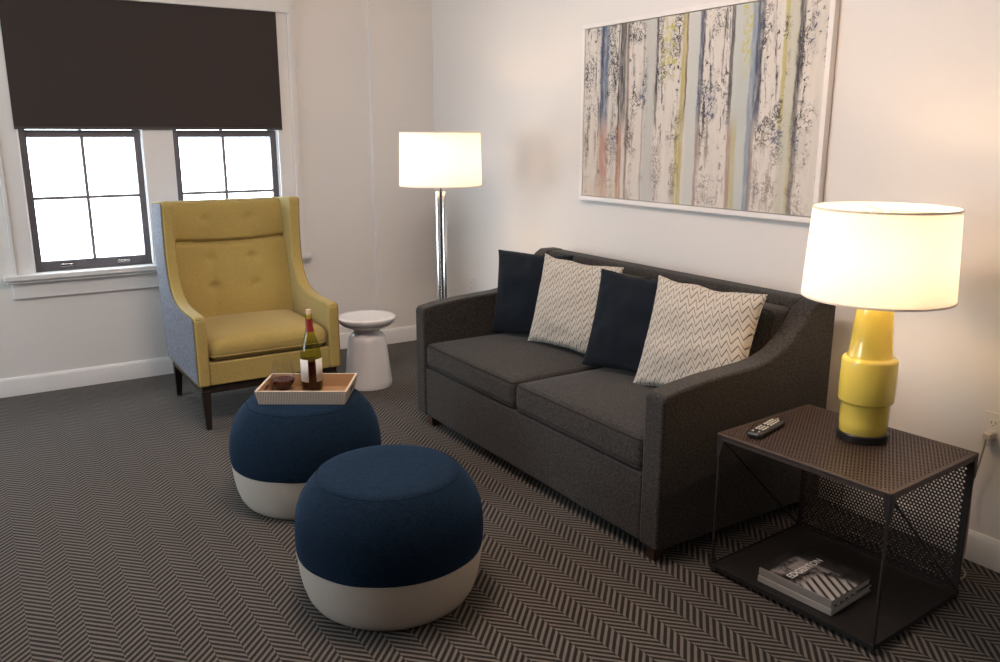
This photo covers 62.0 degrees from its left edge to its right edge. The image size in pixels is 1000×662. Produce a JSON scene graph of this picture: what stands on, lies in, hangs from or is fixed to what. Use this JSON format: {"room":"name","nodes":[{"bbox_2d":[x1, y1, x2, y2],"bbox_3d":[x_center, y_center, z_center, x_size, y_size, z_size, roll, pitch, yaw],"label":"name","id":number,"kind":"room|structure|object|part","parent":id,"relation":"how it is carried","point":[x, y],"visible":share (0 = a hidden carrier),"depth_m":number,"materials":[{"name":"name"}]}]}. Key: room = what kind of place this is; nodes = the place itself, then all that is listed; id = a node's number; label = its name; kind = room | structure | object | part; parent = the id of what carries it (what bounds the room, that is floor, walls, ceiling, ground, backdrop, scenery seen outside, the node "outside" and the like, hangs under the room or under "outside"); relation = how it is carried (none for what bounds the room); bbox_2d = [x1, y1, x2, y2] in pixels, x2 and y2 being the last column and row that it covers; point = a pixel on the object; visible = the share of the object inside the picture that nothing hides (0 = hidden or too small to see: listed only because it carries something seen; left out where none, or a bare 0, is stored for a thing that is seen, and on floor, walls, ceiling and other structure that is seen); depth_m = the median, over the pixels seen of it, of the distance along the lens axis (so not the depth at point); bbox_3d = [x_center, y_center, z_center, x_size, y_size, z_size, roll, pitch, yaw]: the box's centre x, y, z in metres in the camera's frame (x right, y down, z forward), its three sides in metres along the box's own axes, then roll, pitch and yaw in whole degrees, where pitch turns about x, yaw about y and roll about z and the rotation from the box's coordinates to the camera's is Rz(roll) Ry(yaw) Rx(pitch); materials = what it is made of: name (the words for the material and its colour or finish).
{"room":"hotel room","nodes":[
{"label":"hotel room","id":0,"kind":"room"},
{"bbox_2d":[0,0,375,378],"bbox_3d":[-3.171,-0.961,4.713,6.200,2.800,0.160,-8,16,-32],"label":"wall","id":1,"kind":"structure","parent":0,"point":[66,332],"depth_m":5.71,"materials":[{"name":"paint"}]},
{"bbox_2d":[0,24,34,274],"bbox_3d":[-2.837,-1.118,4.781,0.117,1.605,0.028,-8,16,-32],"label":"trim","id":2,"kind":"structure","parent":1,"relation":"attached to","point":[11,175],"depth_m":4.84,"materials":[{"name":"white paint"}]},
{"bbox_2d":[18,129,151,271],"bbox_3d":[-2.539,-1.169,5.046,0.662,1.577,0.089,-8,16,-32],"label":"window","id":3,"kind":"structure","parent":1,"relation":"in","point":[146,258],"depth_m":5.10,"materials":[{"name":"paint"}]},
{"bbox_3d":[-2.655,-0.406,5.106,0.070,0.016,0.015,-8,16,-32],"label":"lift handle","id":4,"kind":"part","parent":3,"relation":"part of","materials":[{"name":"silver metal"}]},
{"bbox_3d":[-2.384,-0.446,5.275,0.070,0.016,0.015,-8,16,-32],"label":"lift handle","id":5,"kind":"part","parent":3,"relation":"part of","materials":[{"name":"silver metal"}]},
{"bbox_2d":[0,0,281,129],"bbox_3d":[-2.128,-1.637,5.103,1.572,0.783,0.008,-8,16,-32],"label":"roller blind","id":6,"kind":"object","parent":1,"relation":"attached to","point":[71,64],"visible":1,"depth_m":5.06,"materials":[{"name":"fabric"}]},
{"bbox_2d":[17,129,280,272],"bbox_3d":[-2.182,-1.224,5.276,1.535,1.585,0.120,-8,16,-32],"label":"trim","id":7,"kind":"structure","parent":1,"relation":"attached to","point":[276,136],"depth_m":5.00,"materials":[{"name":"white paint"}]},
{"bbox_2d":[3,252,310,299],"bbox_3d":[-2.155,-0.373,5.434,1.867,0.150,0.180,-8,16,-32],"label":"trim","id":8,"kind":"structure","parent":1,"relation":"attached to","point":[126,277],"depth_m":5.13,"materials":[{"name":"white paint"}]},
{"bbox_2d":[140,130,178,263],"bbox_3d":[-2.173,-1.230,5.256,0.182,1.605,0.120,-8,16,-32],"label":"trim","id":9,"kind":"structure","parent":1,"relation":"attached to","point":[157,146],"depth_m":5.25,"materials":[{"name":"white paint"}]},
{"bbox_2d":[126,0,288,12],"bbox_3d":[-2.135,-2.066,4.989,1.810,0.175,0.075,-8,16,-32],"label":"trim","id":10,"kind":"structure","parent":1,"relation":"attached to","point":[278,6],"depth_m":5.28,"materials":[{"name":"white paint"}]},
{"bbox_2d":[0,325,416,397],"bbox_3d":[-3.111,0.368,4.930,6.200,0.114,0.064,-8,16,-32],"label":"baseboard","id":11,"kind":"structure","parent":1,"relation":"attached to","point":[51,381],"depth_m":5.30,"materials":[{"name":"white paint"}]},
{"bbox_2d":[172,130,278,200],"bbox_3d":[-1.819,-1.275,5.495,0.668,1.577,0.089,-8,16,-32],"label":"window","id":12,"kind":"structure","parent":1,"relation":"in","point":[176,133],"depth_m":5.50,"materials":[{"name":"paint"}]},
{"bbox_2d":[276,0,305,252],"bbox_3d":[-1.433,-1.382,5.640,0.150,1.725,0.030,-8,16,-32],"label":"trim","id":13,"kind":"structure","parent":1,"relation":"attached to","point":[289,136],"depth_m":5.62,"materials":[{"name":"white paint"}]},
{"bbox_2d":[366,0,436,329],"bbox_3d":[-0.712,-1.293,6.124,0.494,2.800,0.048,-8,16,-32],"label":"wall","id":14,"kind":"structure","parent":0,"point":[399,32],"depth_m":6.07,"materials":[{"name":"paint"}]},
{"bbox_2d":[0,340,999,661],"bbox_3d":[-0.865,1.290,1.540,6.600,0.120,8.800,-8,16,-32],"label":"floor","id":15,"kind":"structure","parent":0,"point":[128,533],"depth_m":3.01,"materials":[{"name":"carpet"}]},
{"bbox_2d":[151,196,340,429],"bbox_3d":[-1.484,-0.167,4.871,0.802,1.184,0.874,-8,16,-32],"label":"wingback armchair","id":16,"kind":"object","parent":15,"relation":"on","point":[236,293],"visible":0.98,"depth_m":4.87,"materials":[{"name":"yellow fabric"}]},
{"bbox_3d":[-1.813,-0.235,4.634,0.015,0.915,0.836,-8,16,-32],"label":"panel","id":17,"kind":"part","parent":16,"relation":"part of","materials":[{"name":"grey fabric"}]},
{"bbox_3d":[-1.946,0.291,5.040,0.048,0.215,0.067,-8,16,-32],"label":"leg","id":18,"kind":"part","parent":16,"relation":"part of","materials":[{"name":"brown wood"}]},
{"bbox_3d":[-1.574,0.424,4.475,0.048,0.215,0.050,-8,16,-32],"label":"leg","id":19,"kind":"part","parent":16,"relation":"part of","materials":[{"name":"brown wood"}]},
{"bbox_3d":[-1.457,0.202,4.915,0.758,0.046,0.717,-8,16,-32],"label":"frame","id":20,"kind":"part","parent":16,"relation":"part of","materials":[{"name":"brown wood"}]},
{"bbox_2d":[205,309,325,359],"bbox_3d":[-1.419,-0.001,4.805,0.660,0.146,0.630,-8,16,-32],"label":"seat cushion","id":21,"kind":"object","parent":16,"relation":"on","point":[230,334],"depth_m":4.62,"materials":[{"name":"yellow fabric"}]},
{"bbox_3d":[-1.459,0.118,4.899,0.666,0.124,0.759,-8,16,-32],"label":"seat rail","id":22,"kind":"part","parent":16,"relation":"part of","materials":[{"name":"yellow fabric"}]},
{"bbox_2d":[229,388,380,519],"bbox_3d":[-0.842,0.501,3.628,0.644,0.455,0.642,-8,16,-32],"label":"pouf","id":23,"kind":"object","parent":15,"relation":"on","point":[275,449],"visible":0.68,"depth_m":3.36,"materials":[{"name":"blue fabric"}]},
{"bbox_2d":[254,373,357,403],"bbox_3d":[-0.825,0.248,3.578,0.382,0.060,0.272,0,13,0],"label":"serving tray","id":24,"kind":"object","parent":23,"relation":"on","point":[337,388],"visible":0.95,"depth_m":3.46,"materials":[{"name":"brown wood"}]},
{"bbox_2d":[271,365,294,390],"bbox_3d":[-0.945,0.195,3.625,0.103,0.129,0.103,-8,16,-32],"label":"wine glass","id":25,"kind":"object","parent":24,"relation":"on","point":[281,382],"visible":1,"depth_m":3.61,"materials":[{"name":"clear glass"}]},
{"bbox_2d":[300,309,322,390],"bbox_3d":[-0.822,0.082,3.607,0.092,0.358,0.092,-8,16,-32],"label":"wine bottle","id":26,"kind":"object","parent":24,"relation":"on","point":[311,367],"visible":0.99,"depth_m":3.59,"materials":[{"name":"green glass"}]},
{"bbox_2d":[339,310,395,390],"bbox_3d":[-0.835,0.123,5.245,0.366,0.448,0.366,-8,16,-32],"label":"stool","id":27,"kind":"object","parent":15,"relation":"on","point":[367,350],"visible":0.93,"depth_m":5.14,"materials":[{"name":"white ceramic"}]},
{"bbox_2d":[294,444,482,630],"bbox_3d":[-0.377,0.683,2.861,0.639,0.455,0.640,-8,16,-32],"label":"pouf","id":28,"kind":"object","parent":15,"relation":"on","point":[388,537],"visible":1,"depth_m":2.62,"materials":[{"name":"blue fabric"}]},
{"bbox_2d":[399,132,481,299],"bbox_3d":[-0.345,-0.383,4.963,0.482,1.563,0.482,-8,16,-32],"label":"floor lamp","id":29,"kind":"object","parent":15,"relation":"on","point":[440,160],"visible":0.88,"depth_m":4.64,"materials":[{"name":"white fabric"}]},
{"bbox_3d":[-0.363,-0.228,4.999,0.025,1.208,0.025,-8,16,-32],"label":"post","id":30,"kind":"part","parent":29,"relation":"part of","materials":[{"name":"silver metal"}]},
{"bbox_3d":[-0.345,-0.995,4.818,0.480,0.305,0.480,-8,16,-32],"label":"lamp shade","id":31,"kind":"part","parent":29,"relation":"part of","materials":[{"name":"white fabric"}]},
{"bbox_3d":[-0.345,-0.388,4.962,0.009,1.537,0.009,-8,16,-32],"label":"rod","id":32,"kind":"part","parent":29,"relation":"part of","materials":[{"name":"silver metal"}]},
{"bbox_3d":[-0.328,-0.228,4.999,0.025,1.208,0.025,-8,16,-32],"label":"post","id":33,"kind":"part","parent":29,"relation":"part of","materials":[{"name":"silver metal"}]},
{"bbox_2d":[416,247,835,560],"bbox_3d":[0.450,0.185,3.992,0.930,0.904,1.917,-8,16,-32],"label":"sofa","id":34,"kind":"object","parent":15,"relation":"on","point":[642,459],"visible":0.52,"depth_m":3.36,"materials":[{"name":"grey fabric"}]},
{"bbox_3d":[-0.363,0.485,4.557,0.050,0.060,0.050,-8,16,-32],"label":"leg","id":35,"kind":"part","parent":34,"relation":"part of","materials":[{"name":"brown wood"}]},
{"bbox_3d":[-0.041,-0.018,4.731,0.930,0.849,0.098,-8,16,-32],"label":"arm","id":36,"kind":"part","parent":34,"relation":"part of"},
{"bbox_2d":[427,332,596,405],"bbox_3d":[0.136,0.156,4.300,0.727,0.150,0.856,-8,16,-32],"label":"seat cushion","id":37,"kind":"object","parent":34,"relation":"on","point":[490,366],"depth_m":4.13,"materials":[{"name":"grey fabric"}]},
{"bbox_2d":[491,249,572,334],"bbox_3d":[0.166,-0.194,4.480,0.466,0.457,0.162,9,16,32],"label":"throw pillow","id":38,"kind":"object","parent":34,"relation":"on","point":[519,274],"visible":0.6,"depth_m":4.47,"materials":[{"name":"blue fabric"}]},
{"bbox_2d":[528,253,623,353],"bbox_3d":[0.370,-0.128,4.183,0.180,0.463,0.541,-11,17,-39],"label":"throw pillow","id":39,"kind":"object","parent":34,"relation":"on","point":[566,303],"visible":0.73,"depth_m":4.14,"materials":[{"name":"beige fabric"}]},
{"bbox_2d":[517,367,658,467],"bbox_3d":[0.598,0.323,3.597,0.727,0.150,0.847,-8,16,-32],"label":"seat cushion","id":40,"kind":"object","parent":34,"relation":"on","point":[600,411],"depth_m":3.46,"materials":[{"name":"grey fabric"}]},
{"bbox_2d":[622,273,643,277],"bbox_3d":[0.427,-0.140,4.422,0.197,0.398,0.856,-8,16,-32],"label":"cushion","id":41,"kind":"object","parent":34,"relation":"on","point":[636,275],"depth_m":4.13,"materials":[{"name":"grey fabric"}]},
{"bbox_2d":[582,268,689,372],"bbox_3d":[0.610,-0.025,3.791,0.175,0.459,0.490,-13,18,-43],"label":"throw pillow","id":42,"kind":"object","parent":34,"relation":"on","point":[625,304],"visible":0.61,"depth_m":3.78,"materials":[{"name":"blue fabric"}]},
{"bbox_3d":[0.578,0.824,3.125,0.050,0.060,0.050,-8,16,-32],"label":"leg","id":43,"kind":"part","parent":34,"relation":"part of","materials":[{"name":"brown wood"}]},
{"bbox_3d":[0.759,0.111,4.178,0.195,0.843,1.717,-8,16,-32],"label":"backrest","id":44,"kind":"part","parent":34,"relation":"part of","materials":[{"name":"grey fabric"}]},
{"bbox_2d":[633,275,767,385],"bbox_3d":[0.817,0.042,3.463,0.198,0.471,0.546,-11,17,-38],"label":"throw pillow","id":45,"kind":"object","parent":34,"relation":"on","point":[693,328],"visible":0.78,"depth_m":3.41,"materials":[{"name":"beige fabric"}]},
{"bbox_2d":[651,279,789,356],"bbox_3d":[0.889,0.027,3.719,0.197,0.398,0.847,-8,16,-32],"label":"cushion","id":46,"kind":"object","parent":34,"relation":"on","point":[775,312],"depth_m":3.37,"materials":[{"name":"grey fabric"}]},
{"bbox_3d":[0.939,0.334,3.240,0.930,0.849,0.100,-8,16,-32],"label":"arm","id":47,"kind":"part","parent":34,"relation":"part of"},
{"bbox_2d":[710,404,978,654],"bbox_3d":[1.166,0.638,2.881,0.543,0.534,0.639,-10,16,-35],"label":"end table","id":48,"kind":"object","parent":15,"relation":"on","point":[899,597],"visible":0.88,"depth_m":2.84,"materials":[{"name":"brown metal"}]},
{"bbox_3d":[0.772,0.620,2.973,0.009,0.527,0.009,-10,16,-35],"label":"leg","id":49,"kind":"part","parent":48,"relation":"part of","materials":[{"name":"brown metal"}]},
{"bbox_2d":[747,418,784,438],"bbox_3d":[0.938,0.340,2.930,0.052,0.022,0.210,12,18,41],"label":"remote control","id":50,"kind":"object","parent":48,"relation":"on","point":[772,424],"visible":1,"depth_m":2.90,"materials":[{"name":"black plastic"}]},
{"bbox_3d":[1.192,0.548,3.276,0.009,0.527,0.009,-10,16,-35],"label":"leg","id":51,"kind":"part","parent":48,"relation":"part of","materials":[{"name":"brown metal"}]},
{"bbox_2d":[758,575,871,615],"bbox_3d":[1.085,0.871,2.876,0.250,0.022,0.280,-10,17,-37],"label":"book","id":52,"kind":"object","parent":48,"relation":"on","point":[795,595],"visible":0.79,"depth_m":2.78,"materials":[{"name":"paper"}]},
{"bbox_2d":[759,546,870,608],"bbox_3d":[1.085,0.844,2.873,0.246,0.030,0.275,-10,17,-37],"label":"book","id":53,"kind":"object","parent":52,"relation":"on","point":[825,581],"visible":1,"depth_m":2.84,"materials":[{"name":"paper"}]},
{"bbox_2d":[710,524,958,650],"bbox_3d":[1.166,0.873,2.937,0.535,0.018,0.631,-10,16,-35],"label":"shelf","id":54,"kind":"object","parent":48,"relation":"attached to","point":[908,596],"depth_m":2.88,"materials":[{"name":"metal"}]},
{"bbox_3d":[1.140,0.734,2.489,0.009,0.527,0.009,-10,16,-35],"label":"leg","id":55,"kind":"part","parent":48,"relation":"part of","materials":[{"name":"brown metal"}]},
{"bbox_3d":[1.374,0.593,3.029,0.002,0.473,0.611,-10,16,-35],"label":"panel","id":56,"kind":"part","parent":48,"relation":"part of","materials":[{"name":"black metal"}]},
{"bbox_2d":[801,202,995,579],"bbox_3d":[1.357,0.225,2.907,0.738,1.326,0.474,-8,16,-32],"label":"table lamp","id":57,"kind":"object","parent":48,"relation":"on","point":[879,260],"visible":0.87,"depth_m":2.59,"materials":[{"name":"white fabric"}]},
{"bbox_3d":[1.246,-0.256,2.721,0.472,0.296,0.472,-8,16,-32],"label":"lamp shade","id":58,"kind":"part","parent":57,"relation":"part of","materials":[{"name":"white fabric"}]},
{"bbox_3d":[1.498,0.590,3.055,0.482,0.546,0.239,4,14,16],"label":"power cord","id":59,"kind":"part","parent":57,"relation":"part of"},
{"bbox_3d":[1.560,0.662,2.792,0.009,0.527,0.009,-10,16,-35],"label":"leg","id":60,"kind":"part","parent":48,"relation":"part of","materials":[{"name":"black metal"}]},
{"bbox_2d":[432,0,999,540],"bbox_3d":[1.814,-0.524,2.872,0.160,2.800,8.720,-8,16,-32],"label":"wall","id":61,"kind":"structure","parent":0,"point":[915,113],"depth_m":3.39,"materials":[{"name":"paint"}]},
{"bbox_2d":[469,277,474,292],"bbox_3d":[-0.203,-0.327,5.994,0.008,0.120,0.072,-8,16,-32],"label":"wall outlet","id":62,"kind":"object","parent":61,"relation":"attached to","point":[471,279],"visible":0.95,"depth_m":5.99,"materials":[{"name":"white plastic"}]},
{"bbox_2d":[579,0,839,222],"bbox_3d":[0.899,-1.065,4.028,0.032,0.948,1.605,-8,16,-32],"label":"framed painting","id":63,"kind":"object","parent":61,"relation":"attached to","point":[726,104],"visible":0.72,"depth_m":3.87,"materials":[{"name":"paper"}]},
{"bbox_2d":[815,476,999,572],"bbox_3d":[1.752,0.798,3.115,0.016,0.114,8.352,-8,16,-32],"label":"baseboard","id":64,"kind":"structure","parent":61,"relation":"attached to","point":[983,550],"depth_m":3.11,"materials":[{"name":"white paint"}]},
{"bbox_2d":[981,410,999,446],"bbox_3d":[1.770,0.351,2.986,0.008,0.120,0.072,-8,16,-32],"label":"wall outlet","id":65,"kind":"object","parent":61,"relation":"attached to","point":[991,419],"visible":0.88,"depth_m":2.98,"materials":[{"name":"white plastic"}]},
{"bbox_2d":[988,419,998,427],"bbox_3d":[1.767,0.331,2.980,0.003,0.028,0.033,-8,16,-32],"label":"receptacle","id":66,"kind":"object","parent":65,"relation":"attached to","point":[992,423],"depth_m":2.98,"materials":[{"name":"white plastic"}]}
]}

